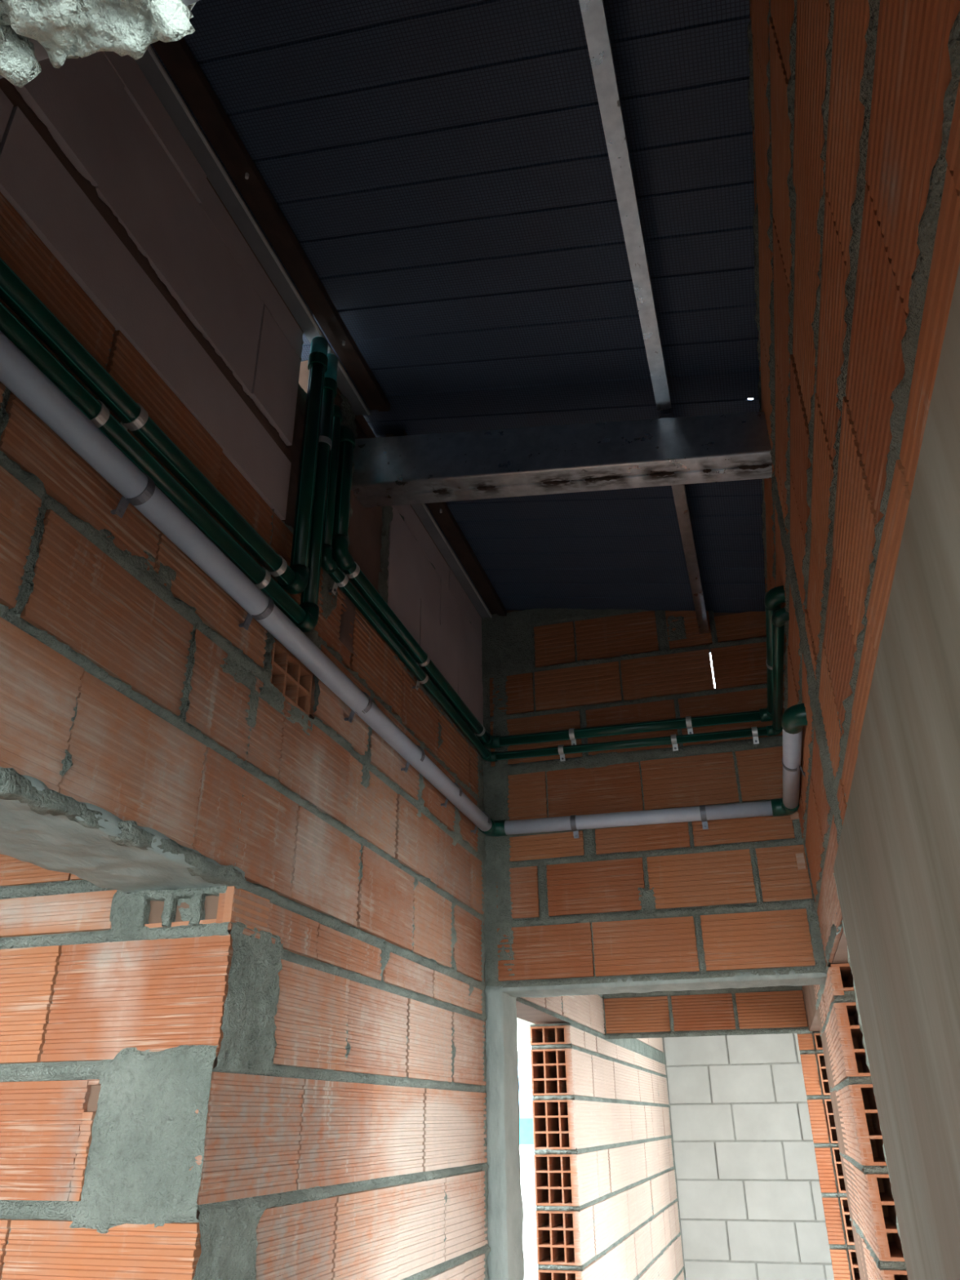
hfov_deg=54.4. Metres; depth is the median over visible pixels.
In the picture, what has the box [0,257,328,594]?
pipe
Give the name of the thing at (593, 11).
steel beam
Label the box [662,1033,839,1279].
wall
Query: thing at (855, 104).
wall
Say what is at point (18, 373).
drain pipe
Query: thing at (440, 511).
ceiling beam
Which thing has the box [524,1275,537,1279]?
ground
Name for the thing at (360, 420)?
trim
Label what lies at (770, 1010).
wall
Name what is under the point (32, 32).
trim
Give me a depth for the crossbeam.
2.42 m
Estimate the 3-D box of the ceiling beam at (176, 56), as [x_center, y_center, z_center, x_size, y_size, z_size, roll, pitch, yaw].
[-0.551,-1.022,1.918,0.108,0.030,1.730,-8,-28,14]
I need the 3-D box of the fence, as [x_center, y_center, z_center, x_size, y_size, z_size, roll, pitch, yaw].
[-0.913,6.910,13.206,5.750,0.400,0.050,-8,-28,14]
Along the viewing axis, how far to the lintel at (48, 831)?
1.48 m
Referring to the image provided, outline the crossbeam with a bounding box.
[351,411,772,507]
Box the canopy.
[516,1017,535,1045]
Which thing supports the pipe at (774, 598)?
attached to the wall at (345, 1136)
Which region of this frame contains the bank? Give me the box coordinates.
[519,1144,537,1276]
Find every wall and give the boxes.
[0,51,685,1279]
[0,509,274,1279]
[481,608,826,1279]
[602,985,860,1279]
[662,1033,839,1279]
[746,0,959,1279]
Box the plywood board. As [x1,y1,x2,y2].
[832,263,959,1279]
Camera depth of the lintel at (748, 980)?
3.00 m
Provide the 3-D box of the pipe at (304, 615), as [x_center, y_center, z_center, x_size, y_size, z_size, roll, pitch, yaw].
[-0.605,-0.682,1.636,0.060,0.843,1.519,-8,-28,14]
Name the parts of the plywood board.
panel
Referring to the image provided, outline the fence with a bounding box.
[520,1118,533,1144]
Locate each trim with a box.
[0,0,199,88]
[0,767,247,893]
[206,177,479,615]
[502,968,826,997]
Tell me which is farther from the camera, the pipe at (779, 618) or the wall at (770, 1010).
the wall at (770, 1010)
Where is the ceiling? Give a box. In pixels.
[150,0,765,613]
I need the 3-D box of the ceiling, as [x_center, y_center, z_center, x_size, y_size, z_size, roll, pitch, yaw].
[0.119,-0.744,2.372,1.651,0.305,3.370,-8,-28,14]
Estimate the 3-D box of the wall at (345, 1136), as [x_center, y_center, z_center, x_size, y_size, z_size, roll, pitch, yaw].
[0.247,1.865,3.955,0.213,3.294,8.161,-8,-28,14]
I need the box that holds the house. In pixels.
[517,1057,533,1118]
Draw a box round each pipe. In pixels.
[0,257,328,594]
[0,302,337,632]
[0,330,807,838]
[320,404,789,761]
[331,424,785,747]

